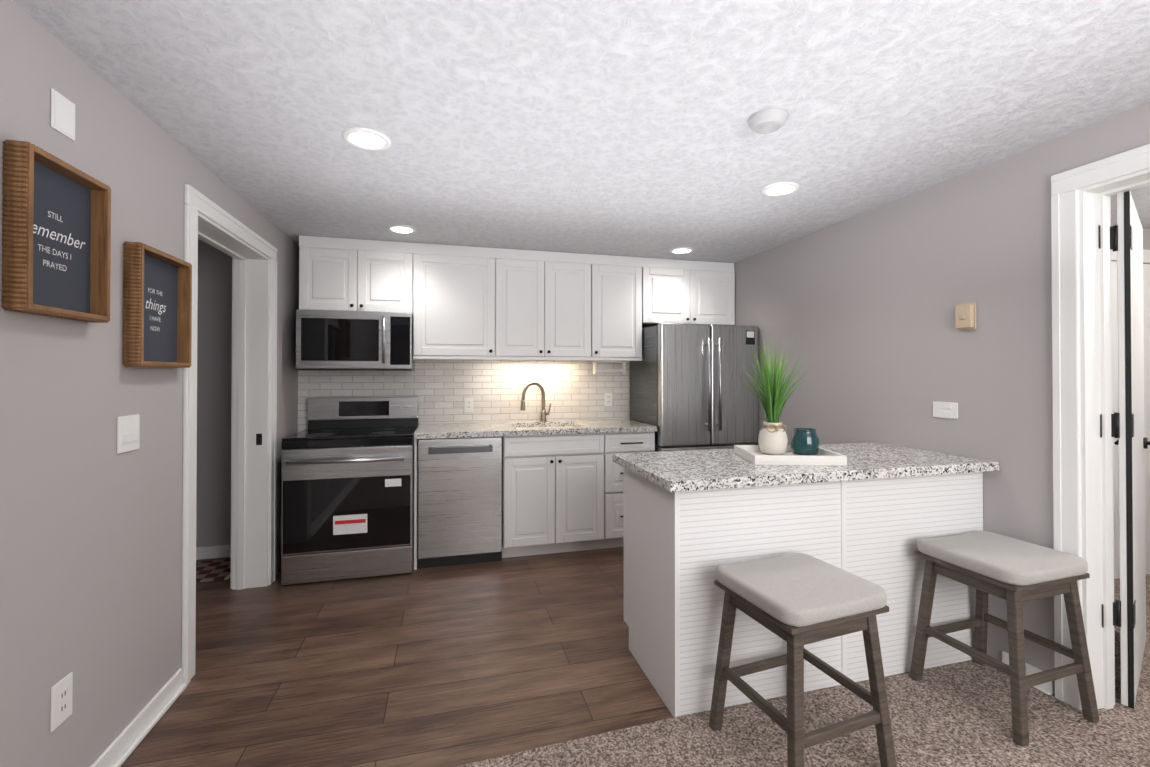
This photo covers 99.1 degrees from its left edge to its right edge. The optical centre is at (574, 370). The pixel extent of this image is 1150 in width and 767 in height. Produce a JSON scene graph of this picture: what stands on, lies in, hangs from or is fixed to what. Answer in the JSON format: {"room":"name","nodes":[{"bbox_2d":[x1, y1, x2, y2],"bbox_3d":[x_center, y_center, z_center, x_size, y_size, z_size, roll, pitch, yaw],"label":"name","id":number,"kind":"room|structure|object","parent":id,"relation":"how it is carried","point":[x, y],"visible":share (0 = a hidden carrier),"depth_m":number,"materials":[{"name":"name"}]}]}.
{"room":"kitchen","nodes":[
{"label":"kitchen","id":0,"kind":"room"},
{"bbox_2d":[0,0,298,766],"bbox_3d":[-1.321,0.179,0.402,0.185,2.271,6.667,0,0,-14],"label":"wall","id":1,"kind":"structure","parent":0,"point":[90,558],"depth_m":1.54,"materials":[{"name":"grey paint"}]},
{"bbox_2d":[1,140,110,322],"bbox_3d":[-1.449,-0.366,1.385,0.055,0.430,0.321,0,0,-14],"label":"framed picture","id":2,"kind":"object","parent":1,"relation":"attached to","point":[56,243],"visible":1,"depth_m":1.37,"materials":[{"name":"brown wood"}]},
{"bbox_2d":[50,672,72,731],"bbox_3d":[-1.485,0.957,1.418,0.007,0.125,0.078,0,0,-14],"label":"electrical outlet plate","id":3,"kind":"object","parent":1,"relation":"attached to","point":[61,701],"visible":1,"depth_m":1.41,"materials":[{"name":"white plastic"}]},
{"bbox_2d":[51,88,74,140],"bbox_3d":[-1.482,-0.740,1.419,0.007,0.110,0.088,0,0,-14],"label":"door chime","id":4,"kind":"object","parent":1,"relation":"in","point":[62,114],"visible":1,"depth_m":1.41,"materials":[{"name":"white plastic"}]},
{"bbox_2d":[117,414,139,453],"bbox_3d":[-1.558,0.220,1.713,0.009,0.125,0.118,0,0,-14],"label":"switch plate","id":5,"kind":"object","parent":1,"relation":"attached to","point":[128,431],"visible":1,"depth_m":1.70,"materials":[{"name":"white plastic"}]},
{"bbox_2d":[90,668,186,766],"bbox_3d":[-1.011,1.266,-0.378,0.029,0.085,5.017,0,0,-14],"label":"baseboard","id":6,"kind":"structure","parent":1,"relation":"attached to","point":[123,745],"depth_m":1.77,"materials":[{"name":"white paint"}]},
{"bbox_2d":[123,241,191,367],"bbox_3d":[-1.571,-0.229,1.856,0.055,0.431,0.353,0,0,-14],"label":"framed picture","id":7,"kind":"object","parent":1,"relation":"attached to","point":[157,307],"visible":1,"depth_m":1.85,"materials":[{"name":"brown wood"}]},
{"bbox_2d":[182,184,277,684],"bbox_3d":[-1.882,0.272,2.575,0.231,2.119,1.102,0,0,-14],"label":"door frame","id":8,"kind":"structure","parent":1,"relation":"attached to","point":[251,253],"depth_m":3.00,"materials":[{"name":"white paint"}]},
{"bbox_2d":[120,547,672,766],"bbox_3d":[-0.786,1.361,2.597,5.292,0.060,2.907,0,0,-14],"label":"floor","id":9,"kind":"structure","parent":0,"point":[452,666],"depth_m":2.17,"materials":[{"name":"brown wood"}]},
{"bbox_2d":[196,559,230,582],"bbox_3d":[-2.575,1.331,3.221,0.650,0.009,0.370,0,0,-14],"label":"rug","id":10,"kind":"object","parent":9,"relation":"on","point":[215,570],"visible":0.15,"depth_m":3.25,"materials":[{"name":"red fabric"}]},
{"bbox_2d":[281,396,417,584],"bbox_3d":[-1.511,0.768,3.396,0.774,1.138,0.716,0,0,-14],"label":"range","id":11,"kind":"object","parent":9,"relation":"on","point":[347,502],"visible":0.98,"depth_m":3.12,"materials":[{"name":"grey metal"}]},
{"bbox_2d":[418,437,501,568],"bbox_3d":[-0.849,0.901,3.615,0.560,0.877,0.610,0,0,-14],"label":"dishwasher","id":12,"kind":"object","parent":9,"relation":"on","point":[459,501],"visible":0.96,"depth_m":3.33,"materials":[{"name":"grey metal"}]},
{"bbox_2d":[502,434,605,557],"bbox_3d":[-0.216,0.900,3.801,0.742,0.880,0.603,0,0,-14],"label":"base cabinet","id":13,"kind":"object","parent":9,"relation":"on","point":[562,486],"depth_m":3.51,"materials":[{"name":"white paint"}]},
{"bbox_2d":[414,419,656,437],"bbox_3d":[-0.303,0.440,3.772,1.744,0.040,0.627,0,0,-14],"label":"countertop","id":14,"kind":"structure","parent":13,"relation":"on","point":[609,426],"depth_m":3.60,"materials":[{"name":"grey stone"}]},
{"bbox_2d":[520,382,550,421],"bbox_3d":[-0.318,0.256,3.981,0.271,0.332,0.160,0,0,-14],"label":"faucet","id":15,"kind":"object","parent":14,"relation":"on","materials":[{"name":"silver metal"}]},
{"bbox_2d":[606,434,654,547],"bbox_3d":[0.309,0.901,3.937,0.466,0.880,0.603,0,0,-14],"label":"base cabinet","id":16,"kind":"object","parent":9,"relation":"on","point":[615,443],"depth_m":3.63,"materials":[{"name":"white paint"}]},
{"bbox_2d":[630,323,757,451],"bbox_3d":[0.972,0.495,4.035,0.832,1.695,0.715,0,0,-14],"label":"refrigerator","id":17,"kind":"object","parent":9,"relation":"on","point":[689,390],"visible":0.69,"depth_m":3.75,"materials":[{"name":"grey metal"}]},
{"bbox_2d":[622,466,982,716],"bbox_3d":[1.058,0.889,2.328,1.549,0.880,0.567,0,0,-14],"label":"kitchen island","id":18,"kind":"object","parent":9,"relation":"on","point":[873,512],"depth_m":2.04,"materials":[{"name":"white paint"}]},
{"bbox_2d":[612,442,998,493],"bbox_3d":[1.040,0.429,2.304,1.599,0.040,0.656,0,0,-14],"label":"island countertop","id":19,"kind":"structure","parent":18,"relation":"on","point":[687,471],"depth_m":2.08,"materials":[{"name":"grey stone"}]},
{"bbox_2d":[734,445,846,464],"bbox_3d":[0.978,0.388,2.266,0.390,0.040,0.320,0,0,3],"label":"tray","id":20,"kind":"object","parent":19,"relation":"on","point":[754,454],"visible":0.79,"depth_m":2.11,"materials":[{"name":"white"}]},
{"bbox_2d":[736,335,821,454],"bbox_3d":[0.956,0.112,2.348,0.443,0.571,0.472,0,0,-14],"label":"potted plant","id":21,"kind":"object","parent":20,"relation":"on","point":[772,439],"visible":1,"depth_m":2.31,"materials":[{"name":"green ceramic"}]},
{"bbox_2d":[791,428,818,454],"bbox_3d":[1.093,0.337,2.328,0.123,0.120,0.123,0,0,-14],"label":"votive","id":22,"kind":"object","parent":20,"relation":"on","point":[804,441],"visible":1,"depth_m":2.28,"materials":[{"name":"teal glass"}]},
{"bbox_2d":[196,240,647,546],"bbox_3d":[-1.134,0.206,3.951,5.292,2.271,0.128,0,0,-14],"label":"wall","id":23,"kind":"structure","parent":0,"point":[441,389],"depth_m":3.81,"materials":[{"name":"grey paint"}]},
{"bbox_2d":[196,545,230,559],"bbox_3d":[-2.886,1.295,3.415,1.335,0.085,0.033,0,0,-14],"label":"baseboard","id":24,"kind":"structure","parent":23,"relation":"attached to","point":[220,551],"depth_m":3.49,"materials":[{"name":"white paint"}]},
{"bbox_2d":[299,235,414,314],"bbox_3d":[-1.574,-0.670,3.607,0.748,0.515,0.323,0,0,-14],"label":"upper cabinet","id":25,"kind":"object","parent":23,"relation":"attached to","point":[336,274],"depth_m":3.45,"materials":[{"name":"white paint"}]},
{"bbox_2d":[296,309,414,370],"bbox_3d":[-1.559,-0.204,3.546,0.738,0.410,0.442,0,0,-14],"label":"microwave","id":26,"kind":"object","parent":25,"relation":"attached to","point":[329,340],"visible":1,"depth_m":3.38,"materials":[{"name":"grey metal"}]},
{"bbox_2d":[413,243,506,358],"bbox_3d":[-0.927,-0.516,3.773,0.715,0.822,0.323,0,0,-14],"label":"upper cabinet","id":27,"kind":"object","parent":23,"relation":"attached to","point":[468,302],"depth_m":3.63,"materials":[{"name":"white paint"}]},
{"bbox_2d":[464,398,472,411],"bbox_3d":[-0.857,0.277,3.952,0.072,0.116,0.008,0,0,-14],"label":"outlet","id":28,"kind":"object","parent":23,"relation":"attached to","point":[468,404],"visible":1,"depth_m":3.95,"materials":[{"name":"white plastic"}]},
{"bbox_2d":[507,249,602,358],"bbox_3d":[-0.275,-0.514,3.941,0.881,0.822,0.323,0,0,-14],"label":"upper cabinet","id":29,"kind":"object","parent":23,"relation":"attached to","point":[555,299],"depth_m":3.81,"materials":[{"name":"white paint"}]},
{"bbox_2d":[605,393,611,405],"bbox_3d":[0.291,0.249,4.248,0.072,0.116,0.008,0,0,-14],"label":"outlet","id":30,"kind":"object","parent":23,"relation":"attached to","point":[608,399],"visible":1,"depth_m":4.25,"materials":[{"name":"white plastic"}]},
{"bbox_2d":[603,255,650,358],"bbox_3d":[0.300,-0.513,4.090,0.557,0.822,0.323,0,0,-14],"label":"upper cabinet","id":31,"kind":"object","parent":23,"relation":"attached to","point":[626,280],"depth_m":3.95,"materials":[{"name":"white paint"}]},
{"bbox_2d":[592,361,627,373],"bbox_3d":[0.289,-0.024,4.077,0.270,0.102,0.160,0,0,-14],"label":"paper towel holder","id":32,"kind":"object","parent":31,"relation":"attached to","point":[596,370],"visible":1,"depth_m":4.06,"materials":[{"name":"white plastic"}]},
{"bbox_2d":[651,258,734,326],"bbox_3d":[0.922,-0.655,4.251,0.852,0.537,0.323,0,0,-14],"label":"upper cabinet","id":33,"kind":"object","parent":23,"relation":"attached to","point":[682,291],"depth_m":4.10,"materials":[{"name":"white paint"}]},
{"bbox_2d":[12,0,1149,262],"bbox_3d":[1.068,-1.002,1.028,8.090,0.100,6.907,0,0,-14],"label":"ceiling","id":34,"kind":"structure","parent":0,"point":[600,126],"depth_m":1.72,"materials":[{"name":"white paint"}]},
{"bbox_2d":[342,128,390,150],"bbox_3d":[-0.848,-0.939,1.996,0.184,0.009,0.184,0,0,-14],"label":"recessed light","id":35,"kind":"object","parent":34,"relation":"in","point":[366,139],"visible":1,"depth_m":1.99,"materials":[{"name":"white paint"}]},
{"bbox_2d":[387,225,416,233],"bbox_3d":[-1.143,-0.930,3.234,0.184,0.009,0.184,0,0,-14],"label":"recessed light","id":36,"kind":"object","parent":34,"relation":"in","point":[401,229],"visible":0.98,"depth_m":3.23,"materials":[{"name":"white paint"}]},
{"bbox_2d":[670,247,693,253],"bbox_3d":[0.826,-0.926,3.790,0.184,0.009,0.184,0,0,-14],"label":"recessed light","id":37,"kind":"object","parent":34,"relation":"in","point":[683,250],"visible":1,"depth_m":3.78,"materials":[{"name":"white paint"}]},
{"bbox_2d":[748,108,787,133],"bbox_3d":[0.722,-0.926,1.834,0.140,0.038,0.140,0,0,-14],"label":"smoke detector","id":38,"kind":"object","parent":34,"relation":"attached to","point":[768,121],"visible":1,"depth_m":1.80,"materials":[{"name":"grey plastic"}]},
{"bbox_2d":[761,182,799,195],"bbox_3d":[1.062,-0.935,2.534,0.184,0.009,0.184,0,0,-14],"label":"recessed light","id":39,"kind":"object","parent":34,"relation":"in","point":[781,188],"visible":0.98,"depth_m":2.52,"materials":[{"name":"white paint"}]},
{"bbox_2d":[456,574,1149,766],"bbox_3d":[2.110,1.338,0.316,6.420,0.072,5.040,0,0,-14],"label":"floor","id":40,"kind":"structure","parent":0,"point":[958,714],"depth_m":1.77,"materials":[{"name":"beige carpet"}]},
{"bbox_2d":[709,553,896,766],"bbox_3d":[0.764,1.012,1.690,0.425,0.602,0.416,0,0,-20],"label":"stool","id":41,"kind":"object","parent":40,"relation":"on","point":[796,602],"visible":1,"depth_m":1.58,"materials":[{"name":"grey wood"}]},
{"bbox_2d":[910,531,1098,745],"bbox_3d":[1.697,1.014,1.967,0.446,0.602,0.437,0,0,-14],"label":"stool","id":42,"kind":"object","parent":40,"relation":"on","point":[1014,573],"visible":1,"depth_m":1.85,"materials":[{"name":"grey wood"}]},
{"bbox_2d":[734,102,1149,693],"bbox_3d":[2.203,0.186,1.312,0.150,2.271,6.667,0,0,-14],"label":"wall","id":43,"kind":"structure","parent":0,"point":[863,305],"depth_m":2.42,"materials":[{"name":"grey paint"}]},
{"bbox_2d":[933,401,957,418],"bbox_3d":[1.832,0.195,2.426,0.009,0.080,0.125,0,0,-14],"label":"switch plate","id":44,"kind":"object","parent":43,"relation":"attached to","point":[945,410],"visible":1,"depth_m":2.42,"materials":[{"name":"white plastic"}]},
{"bbox_2d":[955,302,975,330],"bbox_3d":[1.848,-0.256,2.324,0.031,0.125,0.085,0,0,-14],"label":"thermostat","id":45,"kind":"object","parent":43,"relation":"attached to","point":[965,316],"visible":1,"depth_m":2.31,"materials":[{"name":"beige plastic"}]},
{"bbox_2d":[1051,144,1149,709],"bbox_3d":[2.155,0.264,1.499,0.196,2.119,1.051,0,0,-14],"label":"door frame","id":46,"kind":"structure","parent":43,"relation":"attached to","point":[1083,523],"depth_m":1.91,"materials":[{"name":"white paint"}]},
{"bbox_2d":[1098,191,1149,708],"bbox_3d":[2.426,0.304,2.171,0.852,2.020,0.385,0,0,-14],"label":"door","id":47,"kind":"structure","parent":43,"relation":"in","point":[1127,430],"depth_m":1.93,"materials":[{"name":"white paint"}]},
{"bbox_2d":[1111,226,1149,263],"bbox_3d":[3.186,0.200,3.143,2.670,2.271,0.120,0,0,-14],"label":"wall","id":48,"kind":"structure","parent":0,"point":[1146,239],"depth_m":3.23,"materials":[{"name":"grey paint"}]},
{"bbox_2d":[1111,249,1149,578],"bbox_3d":[3.414,0.270,3.081,1.015,2.130,0.105,0,0,-14],"label":"door","id":49,"kind":"structure","parent":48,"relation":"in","point":[1146,293],"depth_m":3.16,"materials":[{"name":"white paint"}]}
]}

